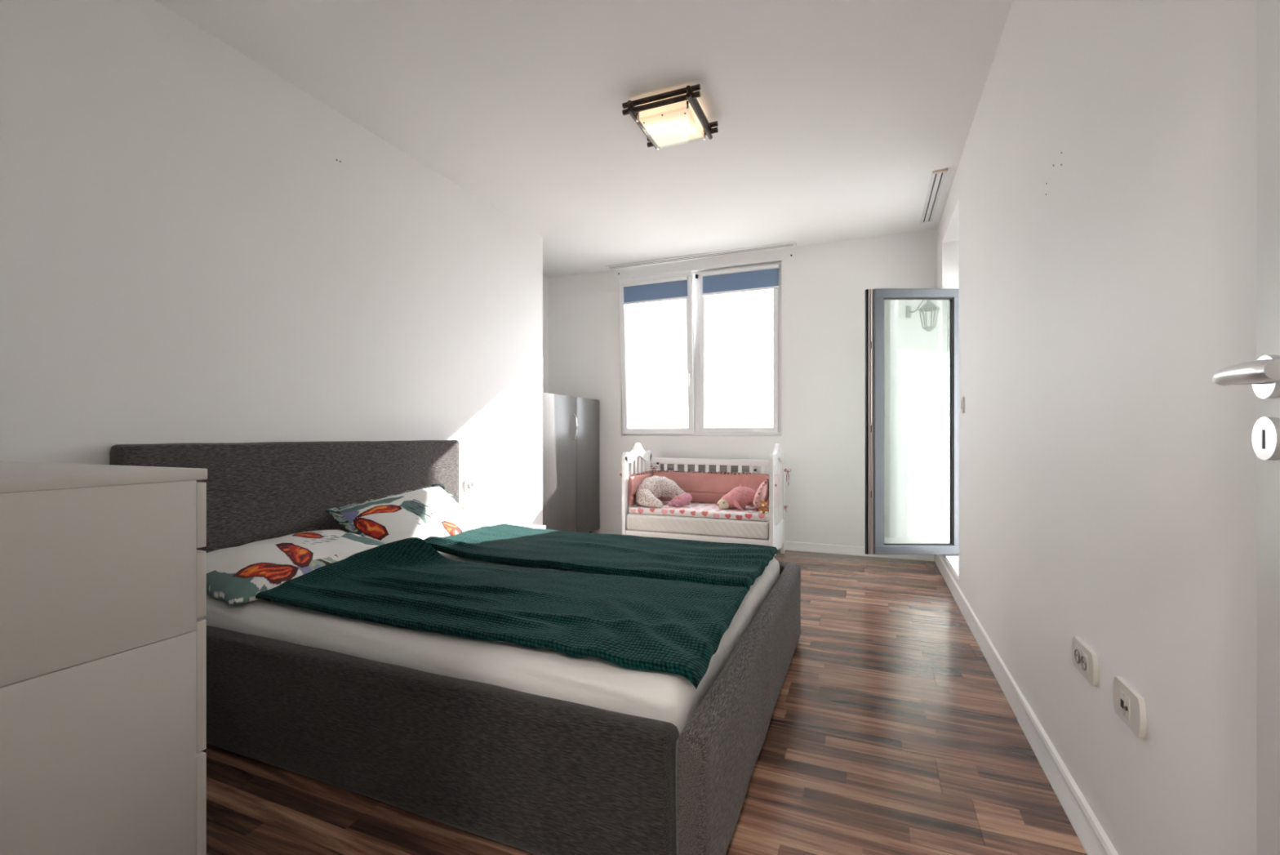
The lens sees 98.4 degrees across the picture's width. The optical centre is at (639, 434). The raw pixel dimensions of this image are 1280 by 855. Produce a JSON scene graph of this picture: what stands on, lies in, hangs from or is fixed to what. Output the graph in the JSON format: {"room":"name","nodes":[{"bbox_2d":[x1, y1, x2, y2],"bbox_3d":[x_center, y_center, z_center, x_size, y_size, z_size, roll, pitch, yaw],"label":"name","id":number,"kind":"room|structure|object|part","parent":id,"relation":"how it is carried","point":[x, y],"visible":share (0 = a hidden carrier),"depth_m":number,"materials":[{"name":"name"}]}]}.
{"room":"bedroom","nodes":[
{"label":"bedroom","id":0,"kind":"room"},
{"bbox_2d":[0,0,542,524],"bbox_3d":[-1.852,-0.315,2.805,0.621,2.630,4.007,0,0,22],"label":"wall","id":1,"kind":"structure","parent":0,"point":[196,246],"depth_m":2.28,"materials":[{"name":"paint"}]},
{"bbox_2d":[463,478,476,492],"bbox_3d":[-1.138,0.336,3.701,0.015,0.084,0.120,0,0,22],"label":"wall socket","id":2,"kind":"object","parent":1,"relation":"attached to","point":[469,484],"visible":1,"depth_m":3.69,"materials":[{"name":"white plastic"}]},
{"bbox_2d":[468,481,472,488],"bbox_3d":[-1.135,0.336,3.700,0.002,0.046,0.046,0,0,22],"label":"outlet","id":3,"kind":"object","parent":2,"relation":"attached to","point":[470,483],"depth_m":3.70,"materials":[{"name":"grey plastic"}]},
{"bbox_2d":[542,275,548,393],"bbox_3d":[-1.242,-0.315,5.290,0.200,2.630,1.053,0,0,22],"label":"wall","id":4,"kind":"structure","parent":0,"point":[545,280],"depth_m":5.68,"materials":[{"name":"paint"}]},
{"bbox_2d":[155,0,1013,277],"bbox_3d":[-0.683,-1.730,1.711,4.170,0.200,7.840,0,0,22],"label":"ceiling","id":5,"kind":"structure","parent":0,"point":[835,118],"depth_m":2.67,"materials":[{"name":"paint"}]},
{"bbox_2d":[622,84,718,150],"bbox_3d":[0.159,-1.576,2.764,0.386,0.108,0.390,0,0,22],"label":"ceiling light","id":6,"kind":"object","parent":5,"relation":"attached to","point":[675,116],"visible":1,"depth_m":2.68,"materials":[{"name":"beige glass"}]},
{"bbox_3d":[0.161,-1.574,2.769,0.246,0.072,0.266,0,0,22],"label":"glass","id":7,"kind":"part","parent":6,"relation":"part of","materials":[{"name":"white glass"}]},
{"bbox_3d":[0.161,-1.536,2.769,0.246,0.004,0.266,0,0,22],"label":"lamp shade","id":8,"kind":"part","parent":6,"relation":"part of","materials":[{"name":"white glass"}]},
{"bbox_2d":[605,241,796,269],"bbox_3d":[0.506,-1.622,5.029,1.774,0.014,0.084,0,0,22],"label":"rail","id":9,"kind":"object","parent":5,"relation":"attached to","point":[792,243],"visible":1,"depth_m":4.98,"materials":[{"name":"white plastic"}]},
{"bbox_2d":[920,168,947,222],"bbox_3d":[2.017,-1.624,3.808,0.084,0.012,0.890,0,0,22],"label":"rail","id":10,"kind":"object","parent":5,"relation":"in","point":[938,177],"visible":1,"depth_m":3.73,"materials":[{"name":"white plastic"}]},
{"bbox_2d":[201,549,1087,854],"bbox_3d":[-0.692,1.060,1.688,3.670,0.120,7.390,0,0,22],"label":"floor","id":11,"kind":"structure","parent":0,"point":[891,731],"depth_m":1.65,"materials":[{"name":"brown wood"}]},
{"bbox_2d":[0,460,207,854],"bbox_3d":[-1.528,0.536,1.131,1.030,0.927,0.582,0,0,22],"label":"dresser","id":12,"kind":"object","parent":11,"relation":"on","point":[103,571],"visible":1,"depth_m":1.04,"materials":[{"name":"grey paint"}]},
{"bbox_3d":[-1.065,0.710,0.928,0.018,0.580,0.560,0,0,22],"label":"panel","id":13,"kind":"part","parent":12,"relation":"part of","materials":[{"name":"grey paint"}]},
{"bbox_3d":[-1.065,0.258,0.928,0.018,0.321,0.560,0,0,22],"label":"panel","id":14,"kind":"part","parent":12,"relation":"part of","materials":[{"name":"grey paint"}]},
{"bbox_3d":[-1.421,0.542,1.389,1.027,0.282,0.019,0,0,22],"label":"drawer","id":15,"kind":"part","parent":12,"relation":"part of","materials":[{"name":"grey paint"}]},
{"bbox_3d":[-1.421,0.831,1.389,1.027,0.279,0.019,0,0,22],"label":"drawer","id":16,"kind":"part","parent":12,"relation":"part of","materials":[{"name":"grey paint"}]},
{"bbox_3d":[-1.421,0.323,1.389,1.027,0.141,0.019,0,0,22],"label":"drawer","id":17,"kind":"part","parent":12,"relation":"part of","materials":[{"name":"grey paint"}]},
{"bbox_3d":[-1.421,0.173,1.389,1.027,0.140,0.019,0,0,22],"label":"drawer","id":18,"kind":"part","parent":12,"relation":"part of","materials":[{"name":"grey paint"}]},
{"bbox_2d":[109,440,800,854],"bbox_3d":[-0.538,0.512,2.324,2.169,0.962,1.742,0,0,22],"label":"bed","id":19,"kind":"object","parent":11,"relation":"on","point":[533,773],"visible":0.58,"depth_m":1.46,"materials":[{"name":"grey fabric"}]},
{"bbox_3d":[-1.501,0.511,2.713,0.092,0.960,1.725,0,0,22],"label":"headboard","id":20,"kind":"part","parent":19,"relation":"part of","materials":[{"name":"grey fabric"}]},
{"bbox_3d":[-0.842,0.812,1.572,2.001,0.360,0.079,0,0,22],"label":"rail","id":21,"kind":"part","parent":19,"relation":"part of","materials":[{"name":"grey fabric"}]},
{"bbox_2d":[197,551,779,734],"bbox_3d":[-0.531,0.673,2.327,1.984,0.218,1.546,0,0,22],"label":"mattress","id":22,"kind":"object","parent":19,"relation":"on","point":[592,681],"visible":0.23,"depth_m":1.50,"materials":[{"name":"white fabric"}]},
{"bbox_2d":[206,529,383,604],"bbox_3d":[-1.399,0.492,2.240,0.449,0.146,0.741,0,0,22],"label":"pillow","id":23,"kind":"object","parent":22,"relation":"on","point":[235,575],"visible":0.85,"depth_m":2.06,"materials":[{"name":"fabric"}]},
{"bbox_2d":[324,482,484,543],"bbox_3d":[-1.154,0.422,2.858,0.410,0.286,0.729,0,0,22],"label":"pillow","id":24,"kind":"object","parent":22,"relation":"on","point":[424,512],"visible":0.79,"depth_m":2.78,"materials":[{"name":"fabric"}]},
{"bbox_2d":[255,537,748,688],"bbox_3d":[-0.534,0.516,1.900,1.685,0.126,0.754,0,0,20],"label":"blanket","id":25,"kind":"object","parent":22,"relation":"on","point":[673,626],"visible":1,"depth_m":1.77,"materials":[{"name":"teal fabric"}]},
{"bbox_2d":[424,523,777,590],"bbox_3d":[-0.215,0.529,2.622,1.606,0.081,0.720,0,0,22],"label":"blanket","id":26,"kind":"object","parent":22,"relation":"on","point":[720,563],"visible":1,"depth_m":2.49,"materials":[{"name":"teal fabric"}]},
{"bbox_3d":[0.432,0.809,1.933,0.077,0.365,1.722,0,0,22],"label":"footboard","id":27,"kind":"part","parent":19,"relation":"part of","materials":[{"name":"grey fabric"}]},
{"bbox_3d":[-0.215,0.812,3.090,2.004,0.360,0.079,0,0,22],"label":"rail","id":28,"kind":"part","parent":19,"relation":"part of","materials":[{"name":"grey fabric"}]},
{"bbox_2d":[482,521,546,528],"bbox_3d":[-0.908,0.806,3.652,0.430,0.388,0.375,0,0,22],"label":"nightstand","id":29,"kind":"object","parent":11,"relation":"on","point":[491,523],"visible":0.17,"depth_m":3.77,"materials":[{"name":"white"}]},
{"bbox_2d":[542,392,599,533],"bbox_3d":[-0.848,0.326,5.122,0.616,1.349,1.032,0,0,22],"label":"wardrobe","id":30,"kind":"object","parent":11,"relation":"on","point":[571,424],"visible":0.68,"depth_m":4.97,"materials":[{"name":"grey"}]},
{"bbox_3d":[-0.699,0.291,4.808,0.020,1.281,0.564,0,0,22],"label":"door","id":31,"kind":"part","parent":30,"relation":"part of","materials":[{"name":"grey laminate"}]},
{"bbox_3d":[-0.586,-0.070,5.004,0.042,0.241,0.014,0,0,22],"label":"handle","id":32,"kind":"part","parent":30,"relation":"part of","materials":[{"name":"silver metal"}]},
{"bbox_3d":[-0.500,0.291,5.287,0.020,1.281,0.462,0,0,22],"label":"door","id":33,"kind":"part","parent":30,"relation":"part of","materials":[{"name":"grey laminate"}]},
{"bbox_2d":[622,442,784,555],"bbox_3d":[0.538,0.534,4.618,1.233,0.931,0.615,0,0,22],"label":"crib","id":34,"kind":"object","parent":11,"relation":"on","point":[775,463],"visible":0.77,"depth_m":4.57,"materials":[{"name":"white paint"}]},
{"bbox_3d":[-0.127,0.590,4.586,0.028,0.820,0.048,0,0,22],"label":"post","id":35,"kind":"part","parent":34,"relation":"part of","materials":[{"name":"white paint"}]},
{"bbox_3d":[-0.019,0.152,4.848,0.028,0.166,0.615,0,0,22],"label":"arched rail","id":36,"kind":"part","parent":34,"relation":"part of","materials":[{"name":"white paint"}]},
{"bbox_3d":[0.090,0.590,5.110,0.028,0.820,0.048,0,0,22],"label":"post","id":37,"kind":"part","parent":34,"relation":"part of","materials":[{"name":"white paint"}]},
{"bbox_3d":[0.424,0.807,4.347,1.174,0.042,0.020,0,0,22],"label":"rail","id":38,"kind":"part","parent":34,"relation":"part of","materials":[{"name":"white paint"}]},
{"bbox_2d":[626,513,768,539],"bbox_3d":[0.529,0.720,4.599,1.160,0.131,0.567,0,0,22],"label":"mattress","id":39,"kind":"object","parent":34,"relation":"on","point":[653,522],"visible":0.62,"depth_m":4.32,"materials":[{"name":"white fabric"}]},
{"bbox_2d":[628,500,768,520],"bbox_3d":[0.534,0.625,4.611,1.150,0.054,0.540,0,0,22],"label":"sheet","id":40,"kind":"object","parent":39,"relation":"on","point":[712,510],"visible":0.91,"depth_m":4.41,"materials":[{"name":"fabric"}]},
{"bbox_2d":[635,475,685,507],"bbox_3d":[0.184,0.474,4.713,0.371,0.241,0.412,0,0,22],"label":"pillow","id":41,"kind":"object","parent":40,"relation":"on","point":[651,488],"visible":0.94,"depth_m":4.72,"materials":[{"name":"fabric"}]},
{"bbox_2d":[667,493,692,506],"bbox_3d":[0.335,0.545,4.621,0.206,0.115,0.096,0,0,-11],"label":"pig","id":42,"kind":"object","parent":40,"relation":"on","point":[684,499],"visible":1,"depth_m":4.59},
{"bbox_2d":[715,483,755,510],"bbox_3d":[0.791,0.500,4.466,0.309,0.207,0.236,0,0,22],"label":"stuffed animal","id":43,"kind":"object","parent":40,"relation":"on","point":[740,496],"visible":0.95,"depth_m":4.41,"materials":[{"name":"pink fabric"}]},
{"bbox_2d":[753,477,768,511],"bbox_3d":[0.970,0.473,4.371,0.132,0.279,0.310,0,0,22],"label":"round cushion","id":44,"kind":"object","parent":40,"relation":"on","point":[762,491],"visible":0.8,"depth_m":4.28,"materials":[{"name":"pink fabric"}]},
{"bbox_2d":[758,499,768,514],"bbox_3d":[0.945,0.550,4.220,0.079,0.105,0.066,0,0,22],"label":"toy","id":45,"kind":"object","parent":40,"relation":"on","point":[763,509],"visible":1,"depth_m":4.21,"materials":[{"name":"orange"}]},
{"bbox_2d":[619,465,791,511],"bbox_3d":[0.552,0.464,4.613,1.306,0.362,0.606,0,0,22],"label":"bumper cover","id":46,"kind":"object","parent":34,"relation":"attached to","point":[703,486],"visible":0.45,"depth_m":4.83,"materials":[{"name":"pink fabric"}]},
{"bbox_3d":[0.646,0.239,4.882,1.174,0.052,0.025,0,0,22],"label":"rail","id":47,"kind":"part","parent":34,"relation":"part of","materials":[{"name":"white paint"}]},
{"bbox_3d":[0.984,0.590,4.127,0.028,0.820,0.048,0,0,22],"label":"post","id":48,"kind":"part","parent":34,"relation":"part of","materials":[{"name":"white paint"}]},
{"bbox_3d":[1.092,0.152,4.388,0.028,0.166,0.615,0,0,22],"label":"arched rail","id":49,"kind":"part","parent":34,"relation":"part of","materials":[{"name":"white paint"}]},
{"bbox_3d":[1.200,0.590,4.650,0.028,0.820,0.048,0,0,22],"label":"post","id":50,"kind":"part","parent":34,"relation":"part of","materials":[{"name":"white paint"}]},
{"bbox_2d":[548,229,937,546],"bbox_3d":[0.807,-0.315,5.180,4.070,2.630,0.311,0,0,22],"label":"wall","id":51,"kind":"structure","parent":0,"point":[822,439],"depth_m":4.70,"materials":[{"name":"paint"}]},
{"bbox_2d":[618,261,781,435],"bbox_3d":[0.522,-0.761,5.142,1.561,1.538,0.188,0,0,22],"label":"window","id":52,"kind":"structure","parent":51,"relation":"in","point":[695,309],"depth_m":5.14,"materials":[{"name":"white plastic"}]},
{"bbox_2d":[622,391,624,435],"bbox_3d":[-0.168,-0.647,5.402,0.034,1.305,0.008,0,0,22],"label":"pull cord","id":53,"kind":"object","parent":52,"relation":"hanging from","point":[624,392],"visible":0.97,"depth_m":5.40,"materials":[{"name":"white plastic"}]},
{"bbox_2d":[622,275,688,304],"bbox_3d":[0.136,-1.355,5.193,0.650,0.202,0.040,0,0,22],"label":"roller blind","id":54,"kind":"object","parent":52,"relation":"attached to","point":[670,288],"visible":1,"depth_m":5.19,"materials":[{"name":"blue fabric"}]},
{"bbox_3d":[0.160,-0.760,5.280,0.733,1.506,0.159,0,0,22],"label":"tilted sash","id":55,"kind":"part","parent":52,"relation":"part of","materials":[{"name":"white plastic"}]},
{"bbox_3d":[0.454,-0.525,5.105,0.025,0.143,0.067,0,0,22],"label":"handle","id":56,"kind":"part","parent":52,"relation":"part of","materials":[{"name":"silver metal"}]},
{"bbox_3d":[0.900,-0.761,5.040,0.720,1.478,0.068,0,0,22],"label":"fixed sash","id":57,"kind":"part","parent":52,"relation":"part of","materials":[{"name":"glass"}]},
{"bbox_2d":[702,263,778,295],"bbox_3d":[0.898,-1.395,4.985,0.697,0.211,0.034,0,0,22],"label":"roller blind","id":58,"kind":"object","parent":52,"relation":"attached to","point":[762,277],"visible":1,"depth_m":4.98,"materials":[{"name":"blue fabric"}]},
{"bbox_2d":[591,527,934,561],"bbox_3d":[0.690,0.963,5.052,3.552,0.074,0.016,0,0,22],"label":"baseboard","id":59,"kind":"structure","parent":51,"relation":"attached to","point":[788,545],"depth_m":4.66,"materials":[{"name":"white wood"}]},
{"bbox_2d":[937,0,1256,854],"bbox_3d":[1.522,-0.315,1.978,0.299,2.630,5.060,0,0,22],"label":"wall","id":60,"kind":"structure","parent":0,"point":[1096,229],"depth_m":1.21,"materials":[{"name":"paint"}]},
{"bbox_2d":[865,288,959,554],"bbox_3d":[1.935,-0.276,3.752,0.754,2.280,0.803,0,0,22],"label":"door","id":61,"kind":"structure","parent":60,"relation":"in","point":[874,297],"depth_m":3.93,"materials":[{"name":"grey metal"}]},
{"bbox_2d":[943,554,959,577],"bbox_3d":[2.258,0.867,3.618,0.394,0.010,0.803,0,0,22],"label":"trim","id":62,"kind":"structure","parent":60,"relation":"attached to","point":[953,559],"depth_m":3.77,"materials":[{"name":"white"}]},
{"bbox_2d":[960,396,964,413],"bbox_3d":[1.842,-0.170,3.156,0.014,0.090,0.090,0,0,22],"label":"light switch","id":63,"kind":"object","parent":60,"relation":"attached to","point":[962,398],"visible":1,"depth_m":3.12,"materials":[{"name":"white plastic"}]},
{"bbox_2d":[934,554,1118,854],"bbox_3d":[1.405,0.956,2.108,0.020,0.089,4.909,0,0,22],"label":"baseboard","id":64,"kind":"structure","parent":60,"relation":"attached to","point":[1092,836],"depth_m":1.68,"materials":[{"name":"white wood"}]},
{"bbox_2d":[1071,635,1098,685],"bbox_3d":[1.104,0.560,1.375,0.015,0.076,0.150,0,0,22],"label":"wall socket","id":65,"kind":"object","parent":60,"relation":"attached to","point":[1085,660],"visible":1,"depth_m":1.35,"materials":[{"name":"white plastic"}]},
{"bbox_2d":[1074,644,1081,668],"bbox_3d":[1.108,0.560,1.399,0.005,0.046,0.042,0,0,22],"label":"outlet","id":66,"kind":"object","parent":65,"relation":"attached to","point":[1077,647],"depth_m":1.40,"materials":[{"name":"grey plastic"}]},
{"bbox_2d":[1080,650,1088,675],"bbox_3d":[1.091,0.560,1.356,0.005,0.046,0.042,0,0,22],"label":"outlet","id":67,"kind":"object","parent":65,"relation":"attached to","point":[1084,654],"depth_m":1.36,"materials":[{"name":"grey plastic"}]},
{"bbox_2d":[1112,675,1146,737],"bbox_3d":[1.008,0.559,1.141,0.015,0.078,0.132,0,0,22],"label":"wall socket","id":68,"kind":"object","parent":60,"relation":"attached to","point":[1129,704],"visible":1,"depth_m":1.12,"materials":[{"name":"white plastic"}]},
{"bbox_2d":[1212,0,1279,854],"bbox_3d":[0.618,-0.045,0.312,0.113,2.070,0.910,0,0,22],"label":"door","id":69,"kind":"structure","parent":60,"relation":"in","point":[1264,373],"depth_m":0.70,"materials":[{"name":"white wood"}]},
{"bbox_3d":[0.725,-0.072,0.658,0.051,0.026,0.145,0,0,40],"label":"lever","id":70,"kind":"part","parent":69,"relation":"part of","materials":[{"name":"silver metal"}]},
{"bbox_3d":[0.786,-0.072,0.690,0.010,0.054,0.054,0,0,26],"label":"handle","id":71,"kind":"part","parent":69,"relation":"part of","materials":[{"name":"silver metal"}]}
]}

